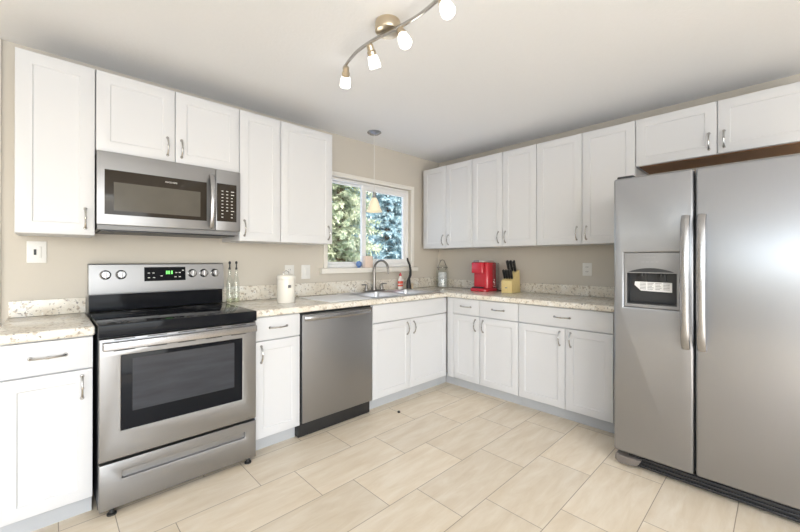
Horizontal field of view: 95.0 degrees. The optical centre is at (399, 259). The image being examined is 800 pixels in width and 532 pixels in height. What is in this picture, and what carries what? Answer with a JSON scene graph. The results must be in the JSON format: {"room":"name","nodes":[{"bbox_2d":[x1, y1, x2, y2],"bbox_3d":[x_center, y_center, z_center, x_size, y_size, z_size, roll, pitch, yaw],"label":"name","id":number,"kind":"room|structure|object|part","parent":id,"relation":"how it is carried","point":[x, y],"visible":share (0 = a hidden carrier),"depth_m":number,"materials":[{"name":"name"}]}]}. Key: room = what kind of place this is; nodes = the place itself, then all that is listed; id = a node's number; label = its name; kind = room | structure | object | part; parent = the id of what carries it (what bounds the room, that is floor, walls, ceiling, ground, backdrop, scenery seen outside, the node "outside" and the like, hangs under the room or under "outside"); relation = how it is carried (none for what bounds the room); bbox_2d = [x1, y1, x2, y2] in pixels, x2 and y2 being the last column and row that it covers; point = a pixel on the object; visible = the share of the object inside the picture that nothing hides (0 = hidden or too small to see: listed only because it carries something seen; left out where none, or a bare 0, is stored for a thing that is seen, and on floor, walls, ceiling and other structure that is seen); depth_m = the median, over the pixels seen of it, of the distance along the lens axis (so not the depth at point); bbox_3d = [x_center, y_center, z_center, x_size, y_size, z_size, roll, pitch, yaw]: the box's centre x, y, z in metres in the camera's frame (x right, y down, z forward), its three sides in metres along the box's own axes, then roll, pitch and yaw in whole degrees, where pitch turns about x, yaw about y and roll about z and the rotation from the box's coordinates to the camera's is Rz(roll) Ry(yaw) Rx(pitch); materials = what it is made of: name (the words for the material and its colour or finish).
{"room":"kitchen","nodes":[
{"label":"kitchen","id":0,"kind":"room"},
{"bbox_2d":[0,39,438,327],"bbox_3d":[-1.913,0.025,2.310,6.500,2.436,0.120,0,0,-44],"label":"wall","id":1,"kind":"structure","parent":0,"point":[64,274],"depth_m":2.57,"materials":[{"name":"beige paint"}]},
{"bbox_2d":[0,38,0,297],"bbox_3d":[-2.195,0.024,1.943,0.104,2.435,0.017,0,0,-44],"label":"trim","id":2,"kind":"structure","parent":1,"relation":"attached to","point":[0,38],"depth_m":1.97,"materials":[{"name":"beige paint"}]},
{"bbox_2d":[26,241,46,262],"bbox_3d":[-2.059,-0.042,2.077,0.081,0.123,0.012,0,0,-44],"label":"light switch","id":3,"kind":"object","parent":1,"relation":"attached to","point":[36,251],"visible":1,"depth_m":2.08,"materials":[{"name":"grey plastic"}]},
{"bbox_2d":[8,297,85,317],"bbox_3d":[-2.019,0.274,2.108,0.320,0.090,0.021,0,0,-44],"label":"backsplash","id":4,"kind":"structure","parent":1,"relation":"attached to","point":[26,308],"depth_m":2.09,"materials":[{"name":"stone"}]},
{"bbox_2d":[14,47,94,237],"bbox_3d":[-1.872,-0.584,1.997,0.303,0.907,0.385,0,0,-44],"label":"upper cabinet","id":5,"kind":"object","parent":1,"relation":"attached to","point":[54,136],"visible":1,"depth_m":1.88,"materials":[{"name":"white paint"}]},
{"bbox_3d":[-1.671,-0.220,1.947,0.017,0.121,0.034,0,0,-44],"label":"handle","id":6,"kind":"part","parent":5,"relation":"part of","materials":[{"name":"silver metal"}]},
{"bbox_2d":[95,69,238,172],"bbox_3d":[-1.487,-0.815,2.367,0.760,0.441,0.385,0,0,-44],"label":"upper cabinet","id":7,"kind":"object","parent":1,"relation":"attached to","point":[133,117],"visible":0.98,"depth_m":2.20,"materials":[{"name":"white paint"}]},
{"bbox_3d":[-1.523,-0.815,2.127,0.373,0.439,0.020,0,0,-44],"label":"door","id":8,"kind":"part","parent":7,"relation":"part of","materials":[{"name":"white paint"}]},
{"bbox_2d":[95,150,239,238],"bbox_3d":[-1.471,-0.375,2.350,0.756,0.436,0.428,0,0,-44],"label":"microwave","id":9,"kind":"object","parent":7,"relation":"attached to","point":[135,195],"visible":1,"depth_m":2.19,"materials":[{"name":"grey metal"}]},
{"bbox_3d":[-1.202,-0.374,2.352,0.034,0.350,0.058,0,0,-44],"label":"handle","id":10,"kind":"part","parent":9,"relation":"part of","materials":[{"name":"silver metal"}]},
{"bbox_3d":[-1.154,-0.391,2.454,0.156,0.400,0.034,0,0,-44],"label":"control panel","id":11,"kind":"part","parent":9,"relation":"part of","materials":[{"name":"silver metal"}]},
{"bbox_3d":[-1.398,-0.685,2.210,0.017,0.121,0.034,0,0,-44],"label":"handle","id":12,"kind":"part","parent":7,"relation":"part of","materials":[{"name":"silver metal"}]},
{"bbox_3d":[-1.344,-0.685,2.262,0.017,0.121,0.034,0,0,-44],"label":"handle","id":13,"kind":"part","parent":7,"relation":"part of","materials":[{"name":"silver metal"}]},
{"bbox_3d":[-1.248,-0.814,2.391,0.380,0.439,0.020,0,0,-44],"label":"door","id":14,"kind":"part","parent":7,"relation":"part of","materials":[{"name":"white paint"}]},
{"bbox_2d":[222,109,279,243],"bbox_3d":[-1.103,-0.581,2.735,0.299,0.907,0.385,0,0,-44],"label":"upper cabinet","id":15,"kind":"object","parent":1,"relation":"attached to","point":[259,135],"visible":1,"depth_m":2.61,"materials":[{"name":"white paint"}]},
{"bbox_3d":[-1.001,-0.580,2.628,0.296,0.905,0.020,0,0,-44],"label":"door","id":16,"kind":"part","parent":15,"relation":"part of","materials":[{"name":"white paint"}]},
{"bbox_2d":[285,265,293,274],"bbox_3d":[-0.948,0.108,3.145,0.084,0.120,0.009,0,0,-44],"label":"electrical outlet","id":17,"kind":"object","parent":1,"relation":"attached to","point":[290,268],"visible":0.55,"depth_m":3.14,"materials":[{"name":"grey plastic"}]},
{"bbox_2d":[262,121,331,244],"bbox_3d":[-0.831,-0.581,2.996,0.451,0.907,0.385,0,0,-44],"label":"upper cabinet","id":18,"kind":"object","parent":1,"relation":"attached to","point":[305,153],"visible":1,"depth_m":2.87,"materials":[{"name":"white paint"}]},
{"bbox_2d":[301,265,309,278],"bbox_3d":[-0.835,0.111,3.252,0.085,0.124,0.012,0,0,-44],"label":"light switch","id":19,"kind":"object","parent":1,"relation":"attached to","point":[305,269],"visible":1,"depth_m":3.24,"materials":[{"name":"white plastic"}]},
{"bbox_2d":[222,277,437,301],"bbox_3d":[-0.440,0.267,3.623,2.510,0.114,0.021,0,0,-44],"label":"backsplash","id":20,"kind":"structure","parent":1,"relation":"attached to","point":[254,292],"depth_m":3.32,"materials":[{"name":"stone"}]},
{"bbox_2d":[319,171,417,273],"bbox_3d":[-0.304,-0.349,3.814,1.271,0.962,0.167,0,0,-44],"label":"window","id":21,"kind":"structure","parent":1,"relation":"in","point":[395,265],"depth_m":3.80,"materials":[{"name":"beige paint"}]},
{"bbox_3d":[-0.555,-0.358,3.659,0.464,0.808,0.030,0,0,-44],"label":"fixed sash","id":22,"kind":"part","parent":21,"relation":"part of","materials":[{"name":"clear glass"}]},
{"bbox_2d":[356,261,361,267],"bbox_3d":[-0.408,0.048,3.638,0.062,0.068,0.062,0,0,-44],"label":"glass ornament","id":23,"kind":"object","parent":21,"relation":"on","point":[358,263],"visible":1,"depth_m":3.62,"materials":[{"name":"blue glass"}]},
{"bbox_2d":[363,252,372,267],"bbox_3d":[-0.327,0.005,3.713,0.100,0.156,0.046,0,0,-44],"label":"candle","id":24,"kind":"object","parent":21,"relation":"on","point":[367,260],"visible":1,"depth_m":3.69,"materials":[{"name":"pink wax"}]},
{"bbox_3d":[-0.265,0.108,3.771,1.271,0.049,0.052,0,0,-44],"label":"sill","id":25,"kind":"part","parent":21,"relation":"part of","materials":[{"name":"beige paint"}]},
{"bbox_3d":[-0.170,-0.357,3.980,0.635,0.808,0.032,0,0,-44],"label":"sliding sash","id":26,"kind":"part","parent":21,"relation":"part of","materials":[{"name":"clear glass"}]},
{"bbox_2d":[0,0,799,162],"bbox_3d":[0.200,-1.256,0.112,6.700,0.120,6.220,0,0,-44],"label":"ceiling","id":27,"kind":"structure","parent":0,"point":[495,74],"depth_m":2.14,"materials":[{"name":"white paint"}]},
{"bbox_2d":[366,130,381,212],"bbox_3d":[-0.241,-0.817,3.423,0.152,0.744,0.151,0,0,-44],"label":"pendant light","id":28,"kind":"object","parent":27,"relation":"hanging from","point":[373,207],"visible":1,"depth_m":3.39,"materials":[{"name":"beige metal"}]},
{"bbox_3d":[-0.241,-0.510,3.422,0.152,0.130,0.151,0,0,-44],"label":"lamp shade","id":29,"kind":"part","parent":28,"relation":"part of","materials":[{"name":"white glass"}]},
{"bbox_2d":[340,0,455,88],"bbox_3d":[-0.057,-1.096,1.838,0.128,0.192,0.925,0,0,-42],"label":"track light","id":30,"kind":"object","parent":27,"relation":"attached to","point":[387,26],"visible":1,"depth_m":1.79,"materials":[{"name":"silver metal"}]},
{"bbox_3d":[-0.325,-1.050,2.168,0.061,0.079,0.079,0,0,-5],"label":"lamp shade","id":31,"kind":"part","parent":30,"relation":"part of","materials":[{"name":"white glass"}]},
{"bbox_3d":[-0.138,-1.041,1.939,0.074,0.079,0.064,0,0,-44],"label":"lamp shade","id":32,"kind":"part","parent":30,"relation":"part of","materials":[{"name":"white glass"}]},
{"bbox_3d":[-0.057,-1.127,1.819,0.062,0.019,0.897,0,0,-41],"label":"rail","id":33,"kind":"part","parent":30,"relation":"part of","materials":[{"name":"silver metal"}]},
{"bbox_3d":[0.020,-1.040,1.735,0.062,0.079,0.074,0,0,-44],"label":"lamp shade","id":34,"kind":"part","parent":30,"relation":"part of","materials":[{"name":"white glass"}]},
{"bbox_3d":[0.194,-1.042,1.521,0.065,0.079,0.074,0,0,-44],"label":"lamp shade","id":35,"kind":"part","parent":30,"relation":"part of","materials":[{"name":"white glass"}]},
{"bbox_2d":[32,363,799,531],"bbox_3d":[0.198,1.290,0.106,6.700,0.100,6.220,0,0,-44],"label":"floor","id":36,"kind":"structure","parent":0,"point":[454,458],"depth_m":2.00,"materials":[{"name":"tile"}]},
{"bbox_2d":[0,335,92,531],"bbox_3d":[-1.796,0.803,1.870,0.313,0.878,0.667,0,0,-44],"label":"base cabinet","id":37,"kind":"object","parent":36,"relation":"on","point":[46,386],"visible":0.99,"depth_m":1.65,"materials":[{"name":"white paint"}]},
{"bbox_3d":[-1.596,0.442,1.663,0.310,0.146,0.020,0,0,-44],"label":"drawer","id":38,"kind":"part","parent":37,"relation":"part of","materials":[{"name":"white paint"}]},
{"bbox_2d":[0,297,94,344],"bbox_3d":[-1.803,0.296,1.877,0.328,0.134,0.654,0,0,-44],"label":"countertop","id":39,"kind":"structure","parent":37,"relation":"on","point":[45,319],"depth_m":1.88,"materials":[{"name":"stone"}]},
{"bbox_3d":[-1.577,0.440,1.643,0.134,0.018,0.035,0,0,-44],"label":"handle","id":40,"kind":"part","parent":37,"relation":"part of","materials":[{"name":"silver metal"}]},
{"bbox_3d":[-1.494,0.603,1.723,0.017,0.120,0.034,0,0,-44],"label":"handle","id":41,"kind":"part","parent":37,"relation":"part of","materials":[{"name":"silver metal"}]},
{"bbox_2d":[87,263,256,516],"bbox_3d":[-1.377,0.634,2.226,0.758,1.216,0.726,0,0,-44],"label":"range","id":42,"kind":"object","parent":36,"relation":"on","point":[174,364],"visible":0.98,"depth_m":2.00,"materials":[{"name":"grey metal"}]},
{"bbox_3d":[-1.773,0.094,2.206,0.057,0.057,0.039,0,0,-44],"label":"knob","id":43,"kind":"part","parent":42,"relation":"part of","materials":[{"name":"silver metal"}]},
{"bbox_3d":[-1.718,0.094,2.259,0.057,0.057,0.039,0,0,-44],"label":"knob","id":44,"kind":"part","parent":42,"relation":"part of","materials":[{"name":"silver metal"}]},
{"bbox_3d":[-1.594,0.120,2.454,0.756,0.186,0.098,0,0,-44],"label":"control panel","id":45,"kind":"part","parent":42,"relation":"part of","materials":[{"name":"silver metal"}]},
{"bbox_2d":[88,302,256,337],"bbox_3d":[-1.382,0.346,2.233,0.758,0.062,0.655,0,0,-44],"label":"cooktop","id":46,"kind":"object","parent":42,"relation":"in","point":[139,321],"depth_m":2.06,"materials":[{"name":"black glass"}]},
{"bbox_3d":[-1.173,1.098,2.012,0.750,0.222,0.043,0,0,-44],"label":"storage drawer","id":47,"kind":"part","parent":42,"relation":"part of","materials":[{"name":"silver metal"}]},
{"bbox_3d":[-1.172,0.679,2.013,0.750,0.588,0.043,0,0,-44],"label":"oven door","id":48,"kind":"part","parent":42,"relation":"part of","materials":[{"name":"silver metal"}]},
{"bbox_3d":[-1.142,0.417,1.982,0.730,0.040,0.048,0,0,-44],"label":"handle","id":49,"kind":"part","parent":42,"relation":"part of","materials":[{"name":"silver metal"}]},
{"bbox_3d":[-1.432,0.095,2.533,0.057,0.057,0.039,0,0,-44],"label":"knob","id":50,"kind":"part","parent":42,"relation":"part of","materials":[{"name":"silver metal"}]},
{"bbox_3d":[-1.379,0.095,2.583,0.057,0.057,0.039,0,0,-44],"label":"knob","id":51,"kind":"part","parent":42,"relation":"part of","materials":[{"name":"silver metal"}]},
{"bbox_3d":[-1.326,0.096,2.635,0.057,0.057,0.039,0,0,-44],"label":"knob","id":52,"kind":"part","parent":42,"relation":"part of","materials":[{"name":"silver metal"}]},
{"bbox_2d":[254,313,299,449],"bbox_3d":[-1.007,0.805,2.627,0.312,0.878,0.667,0,0,-44],"label":"base cabinet","id":53,"kind":"object","parent":36,"relation":"on","point":[277,417],"visible":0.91,"depth_m":2.41,"materials":[{"name":"white paint"}]},
{"bbox_3d":[-0.872,0.605,2.320,0.017,0.120,0.034,0,0,-44],"label":"handle","id":54,"kind":"part","parent":53,"relation":"part of","materials":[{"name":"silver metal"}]},
{"bbox_3d":[-0.807,0.445,2.420,0.310,0.146,0.020,0,0,-44],"label":"drawer","id":55,"kind":"part","parent":53,"relation":"part of","materials":[{"name":"white paint"}]},
{"bbox_3d":[-0.788,0.442,2.400,0.134,0.018,0.035,0,0,-44],"label":"handle","id":56,"kind":"part","parent":53,"relation":"part of","materials":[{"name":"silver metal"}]},
{"bbox_2d":[295,305,371,437],"bbox_3d":[-0.648,0.805,2.944,0.640,0.873,0.676,0,0,-44],"label":"dishwasher","id":57,"kind":"object","parent":36,"relation":"on","point":[336,344],"visible":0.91,"depth_m":2.70,"materials":[{"name":"grey metal"}]},
{"bbox_3d":[-0.514,1.189,2.801,0.636,0.104,0.106,0,0,-44],"label":"toe panel","id":58,"kind":"part","parent":57,"relation":"part of","materials":[{"name":"black plastic"}]},
{"bbox_3d":[-0.436,0.407,2.713,0.582,0.036,0.048,0,0,-44],"label":"handle","id":59,"kind":"part","parent":57,"relation":"part of","materials":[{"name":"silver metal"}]},
{"bbox_2d":[369,297,445,409],"bbox_3d":[-0.058,0.808,3.538,1.028,0.878,0.666,0,0,-44],"label":"base cabinet","id":60,"kind":"object","parent":36,"relation":"on","point":[409,337],"visible":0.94,"depth_m":3.25,"materials":[{"name":"white paint"}]},
{"bbox_3d":[-0.071,0.835,3.124,0.435,0.616,0.020,0,0,-44],"label":"door","id":61,"kind":"part","parent":60,"relation":"part of","materials":[{"name":"white paint"}]},
{"bbox_3d":[0.270,0.836,3.452,0.505,0.616,0.020,0,0,-44],"label":"door","id":62,"kind":"part","parent":60,"relation":"part of","materials":[{"name":"white paint"}]},
{"bbox_2d":[446,297,483,393],"bbox_3d":[0.779,0.809,3.717,0.657,0.878,0.450,0,0,-44],"label":"base cabinet","id":63,"kind":"object","parent":36,"relation":"on","point":[463,318],"visible":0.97,"depth_m":3.48,"materials":[{"name":"white paint"}]},
{"bbox_3d":[0.627,0.448,3.466,0.020,0.146,0.294,0,0,-44],"label":"drawer","id":64,"kind":"part","parent":63,"relation":"part of","materials":[{"name":"white paint"}]},
{"bbox_3d":[0.627,0.836,3.465,0.020,0.616,0.294,0,0,-44],"label":"door","id":65,"kind":"part","parent":63,"relation":"part of","materials":[{"name":"white paint"}]},
{"bbox_2d":[479,300,522,404],"bbox_3d":[1.069,0.809,3.414,0.657,0.878,0.384,0,0,-44],"label":"base cabinet","id":66,"kind":"object","parent":36,"relation":"on","point":[499,321],"visible":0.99,"depth_m":3.20,"materials":[{"name":"white paint"}]},
{"bbox_3d":[0.864,0.448,3.219,0.020,0.146,0.381,0,0,-44],"label":"drawer","id":67,"kind":"part","parent":66,"relation":"part of","materials":[{"name":"white paint"}]},
{"bbox_3d":[0.864,0.836,3.218,0.020,0.616,0.381,0,0,-44],"label":"door","id":68,"kind":"part","parent":66,"relation":"part of","materials":[{"name":"white paint"}]},
{"bbox_2d":[519,304,613,432],"bbox_3d":[1.452,0.808,3.016,0.657,0.878,0.717,0,0,-44],"label":"base cabinet","id":69,"kind":"object","parent":36,"relation":"on","point":[566,355],"visible":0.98,"depth_m":2.78,"materials":[{"name":"white paint"}]},
{"bbox_2d":[222,277,613,316],"bbox_3d":[0.297,0.288,2.870,2.532,0.158,2.129,0,0,-44],"label":"countertop","id":70,"kind":"structure","parent":69,"relation":"on","point":[262,299],"depth_m":3.15,"materials":[{"name":"stone"}]},
{"bbox_2d":[277,270,295,302],"bbox_3d":[-0.849,0.200,2.732,0.137,0.242,0.137,0,0,-44],"label":"canister","id":71,"kind":"object","parent":70,"relation":"on","point":[285,282],"visible":1,"depth_m":2.68,"materials":[{"name":"beige ceramic"}]},
{"bbox_3d":[-0.849,0.127,2.732,0.137,0.034,0.137,0,0,-44],"label":"lid","id":72,"kind":"part","parent":71,"relation":"part of","materials":[{"name":"beige ceramic"}]},
{"bbox_2d":[300,294,371,301],"bbox_3d":[-0.534,0.319,3.043,0.405,0.005,0.470,0,0,-44],"label":"drying mat","id":73,"kind":"object","parent":70,"relation":"on","point":[338,297],"visible":1,"depth_m":2.98,"materials":[{"name":"white fabric"}]},
{"bbox_2d":[362,259,388,291],"bbox_3d":[-0.236,0.158,3.679,0.271,0.318,0.237,0,0,1],"label":"faucet","id":74,"kind":"object","parent":70,"relation":"on","point":[374,288],"visible":0.99,"depth_m":3.66,"materials":[{"name":"silver metal"}]},
{"bbox_3d":[-0.260,0.310,3.685,0.250,0.014,0.054,0,0,-44],"label":"plate","id":75,"kind":"part","parent":74,"relation":"part of","materials":[{"name":"silver metal"}]},
{"bbox_3d":[-0.191,0.152,3.633,0.223,0.305,0.051,0,0,37],"label":"spout","id":76,"kind":"part","parent":74,"relation":"part of","materials":[{"name":"silver metal"}]},
{"bbox_2d":[336,289,438,297],"bbox_3d":[-0.096,0.406,3.517,0.861,0.178,0.553,0,0,-44],"label":"sink","id":77,"kind":"object","parent":70,"relation":"in","point":[391,292],"visible":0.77,"depth_m":3.56,"materials":[{"name":"metal"}]},
{"bbox_2d":[348,291,403,296],"bbox_3d":[-0.222,0.405,3.356,0.388,0.178,0.428,0,0,-44],"label":"basin","id":78,"kind":"object","parent":77,"relation":"in","point":[373,293],"depth_m":3.52,"materials":[{"name":"metal"}]},
{"bbox_2d":[398,273,402,288],"bbox_3d":[0.005,0.230,3.944,0.069,0.175,0.043,0,0,-44],"label":"soap bottle","id":79,"kind":"object","parent":77,"relation":"on","point":[400,279],"visible":0.98,"depth_m":3.93,"materials":[{"name":"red plastic"}]},
{"bbox_2d":[381,289,434,293],"bbox_3d":[0.070,0.406,3.636,0.388,0.178,0.428,0,0,-44],"label":"basin","id":80,"kind":"object","parent":77,"relation":"in","point":[400,291],"depth_m":3.79,"materials":[{"name":"metal"}]},
{"bbox_2d":[406,258,411,288],"bbox_3d":[0.098,0.150,3.992,0.052,0.338,0.090,0,0,13],"label":"dish brush","id":81,"kind":"object","parent":70,"relation":"on","point":[408,284],"visible":1,"depth_m":3.98,"materials":[{"name":"black plastic"}]},
{"bbox_3d":[0.104,0.103,4.004,0.066,0.244,0.040,0,0,-44],"label":"handle","id":82,"kind":"part","parent":81,"relation":"part of","materials":[{"name":"black plastic"}]},
{"bbox_2d":[437,259,448,287],"bbox_3d":[0.498,0.162,4.311,0.149,0.326,0.144,0,0,-44],"label":"lantern","id":83,"kind":"object","parent":70,"relation":"on","point":[442,276],"visible":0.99,"depth_m":4.27,"materials":[{"name":"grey metal"}]},
{"bbox_2d":[470,260,500,291],"bbox_3d":[0.920,0.166,3.792,0.305,0.318,0.287,0,0,-44],"label":"coffee maker","id":84,"kind":"object","parent":70,"relation":"on","point":[484,271],"visible":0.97,"depth_m":3.74,"materials":[{"name":"red plastic"}]},
{"bbox_3d":[0.864,0.018,3.813,0.212,0.022,0.156,0,0,-44],"label":"lid","id":85,"kind":"part","parent":84,"relation":"part of","materials":[{"name":"silver metal"}]},
{"bbox_2d":[501,270,519,292],"bbox_3d":[1.091,0.214,3.606,0.168,0.221,0.112,0,0,-44],"label":"knife block","id":86,"kind":"object","parent":70,"relation":"on","point":[507,285],"visible":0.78,"depth_m":3.56,"materials":[{"name":"yellow wood"}]},
{"bbox_2d":[509,260,512,270],"bbox_3d":[1.096,0.062,3.611,0.065,0.113,0.026,0,0,-44],"label":"kitchen knife","id":87,"kind":"object","parent":86,"relation":"on","point":[510,261],"visible":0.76,"depth_m":3.60,"materials":[{"name":"black plastic"}]},
{"bbox_2d":[512,261,516,271],"bbox_3d":[1.120,0.065,3.587,0.064,0.108,0.026,0,0,-44],"label":"kitchen knife","id":88,"kind":"object","parent":86,"relation":"on","point":[513,262],"visible":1,"depth_m":3.58,"materials":[{"name":"black plastic"}]},
{"bbox_3d":[1.131,0.836,2.939,0.020,0.616,0.382,0,0,-44],"label":"door","id":89,"kind":"part","parent":69,"relation":"part of","materials":[{"name":"white paint"}]},
{"bbox_3d":[1.247,0.447,2.820,0.020,0.146,0.714,0,0,-44],"label":"drawer","id":90,"kind":"part","parent":69,"relation":"part of","materials":[{"name":"white paint"}]},
{"bbox_3d":[1.380,0.835,2.680,0.020,0.616,0.329,0,0,-44],"label":"door","id":91,"kind":"part","parent":69,"relation":"part of","materials":[{"name":"white paint"}]},
{"bbox_2d":[614,154,799,522],"bbox_3d":[1.927,0.371,2.199,0.991,1.747,0.914,0,0,-44],"label":"refrigerator","id":92,"kind":"object","parent":36,"relation":"on","point":[707,260],"visible":1,"depth_m":1.89,"materials":[{"name":"grey metal"}]},
{"bbox_3d":[1.460,0.332,2.118,0.072,1.639,0.383,0,0,-44],"label":"freezer door","id":93,"kind":"part","parent":92,"relation":"part of","materials":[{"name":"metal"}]},
{"bbox_3d":[1.522,0.122,1.958,0.072,0.726,0.039,0,0,-44],"label":"handle","id":94,"kind":"part","parent":92,"relation":"part of","materials":[{"name":"silver metal"}]},
{"bbox_3d":[1.569,0.122,1.909,0.072,0.726,0.039,0,0,-44],"label":"handle","id":95,"kind":"part","parent":92,"relation":"part of","materials":[{"name":"silver metal"}]},
{"bbox_3d":[1.779,0.332,1.786,0.072,1.639,0.522,0,0,-44],"label":"fridge door","id":96,"kind":"part","parent":92,"relation":"part of","materials":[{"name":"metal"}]},
{"bbox_2d":[438,74,799,362],"bbox_3d":[2.587,0.029,2.386,0.100,2.436,6.000,0,0,-44],"label":"wall","id":97,"kind":"structure","parent":0,"point":[548,264],"depth_m":3.46,"materials":[{"name":"beige paint"}]},
{"bbox_2d":[423,159,477,248],"bbox_3d":[0.611,-0.577,4.107,0.368,0.907,0.676,0,0,-44],"label":"upper cabinet","id":98,"kind":"object","parent":97,"relation":"attached to","point":[447,190],"visible":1,"depth_m":3.97,"materials":[{"name":"white paint"}]},
{"bbox_3d":[0.392,-0.576,4.134,0.020,0.905,0.331,0,0,-44],"label":"door","id":99,"kind":"part","parent":98,"relation":"part of","materials":[{"name":"white paint"}]},
{"bbox_3d":[0.626,-0.576,3.890,0.020,0.905,0.339,0,0,-44],"label":"door","id":100,"kind":"part","parent":98,"relation":"part of","materials":[{"name":"white paint"}]},
{"bbox_2d":[472,144,545,247],"bbox_3d":[1.084,-0.577,3.614,0.368,0.907,0.686,0,0,-44],"label":"upper cabinet","id":101,"kind":"object","parent":97,"relation":"attached to","point":[504,184],"visible":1,"depth_m":3.49,"materials":[{"name":"white paint"}]},
{"bbox_3d":[0.865,-0.577,3.640,0.020,0.905,0.343,0,0,-44],"label":"door","id":102,"kind":"part","parent":101,"relation":"part of","materials":[{"name":"white paint"}]},
{"bbox_3d":[1.103,-0.577,3.392,0.020,0.905,0.337,0,0,-44],"label":"door","id":103,"kind":"part","parent":101,"relation":"part of","materials":[{"name":"white paint"}]},
{"bbox_2d":[446,279,613,297],"bbox_3d":[1.203,0.279,3.740,0.021,0.092,2.127,0,0,-44],"label":"backsplash","id":104,"kind":"structure","parent":97,"relation":"attached to","point":[581,290],"depth_m":3.44,"materials":[{"name":"stone"}]},
{"bbox_2d":[583,263,591,275],"bbox_3d":[1.667,0.089,3.265,0.009,0.114,0.078,0,0,-44],"label":"electrical outlet","id":105,"kind":"object","parent":97,"relation":"attached to","point":[587,267],"visible":1,"depth_m":3.26,"materials":[{"name":"grey plastic"}]},
{"bbox_2d":[537,121,646,245],"bbox_3d":[1.586,-0.578,3.091,0.368,0.907,0.761,0,0,-44],"label":"upper cabinet","id":106,"kind":"object","parent":97,"relation":"attached to","point":[577,174],"visible":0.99,"depth_m":2.99,"materials":[{"name":"white paint"}]},
{"bbox_3d":[1.355,-0.577,3.130,0.020,0.905,0.381,0,0,-44],"label":"door","id":107,"kind":"part","parent":106,"relation":"part of","materials":[{"name":"white paint"}]},
{"bbox_3d":[1.619,-0.578,2.855,0.020,0.905,0.373,0,0,-44],"label":"door","id":108,"kind":"part","parent":106,"relation":"part of","materials":[{"name":"white paint"}]},
{"bbox_2d":[636,82,799,173],"bbox_3d":[2.168,-0.857,2.485,0.368,0.351,0.915,0,0,-44],"label":"upper cabinet","id":109,"kind":"object","parent":97,"relation":"attached to","point":[764,123],"visible":1,"depth_m":2.38,"materials":[{"name":"white paint"}]},
{"bbox_3d":[1.909,-0.858,2.553,0.020,0.345,0.455,0,0,-44],"label":"door","id":110,"kind":"part","parent":109,"relation":"part of","materials":[{"name":"white paint"}]},
{"bbox_3d":[2.020,-0.776,2.399,0.034,0.121,0.017,0,0,-44],"label":"handle","id":111,"kind":"part","parent":109,"relation":"part of","materials":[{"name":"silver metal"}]},
{"bbox_3d":[2.190,-0.684,2.505,0.300,0.005,0.880,0,0,-44],"label":"panel","id":112,"kind":"part","parent":109,"relation":"part of","materials":[{"name":"brown wood"}]},
{"bbox_3d":[2.072,-0.776,2.345,0.034,0.121,0.017,0,0,-44],"label":"handle","id":113,"kind":"part","parent":109,"relation":"part of","materials":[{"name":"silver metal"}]},
{"bbox_3d":[2.226,-0.858,2.223,0.020,0.345,0.454,0,0,-44],"label":"door","id":114,"kind":"part","parent":109,"relation":"part of","materials":[{"name":"white paint"}]},
{"label":"outside","id":115,"kind":"structure","parent":0,"visible":0},
{"bbox_3d":[-3.226,0.647,17.040,24.000,1.869,22.500,0,0,-44],"label":"snow ground","id":116,"kind":"structure","parent":115,"visible":0},
{"bbox_2d":[328,183,383,261],"bbox_3d":[-1.363,-3.094,8.509,2.499,8.701,2.447,0,0,37],"label":"conifer tree","id":117,"kind":"object","parent":116,"relation":"on","point":[345,247],"visible":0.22,"depth_m":8.30,"materials":[{"name":"green plant"}]},
{"bbox_2d":[350,190,397,258],"bbox_3d":[-1.413,-4.613,15.456,3.364,10.234,3.378,0,0,-39],"label":"conifer tree","id":118,"kind":"object","parent":116,"relation":"on","point":[353,190],"visible":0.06,"depth_m":15.15,"materials":[{"name":"green plant"}]},
{"bbox_2d":[359,193,401,258],"bbox_3d":[-0.481,-3.490,11.840,2.744,9.371,2.755,0,0,-44],"label":"conifer tree","id":119,"kind":"object","parent":116,"relation":"on","point":[390,217],"visible":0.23,"depth_m":11.47,"materials":[{"name":"green plant"}]}
]}

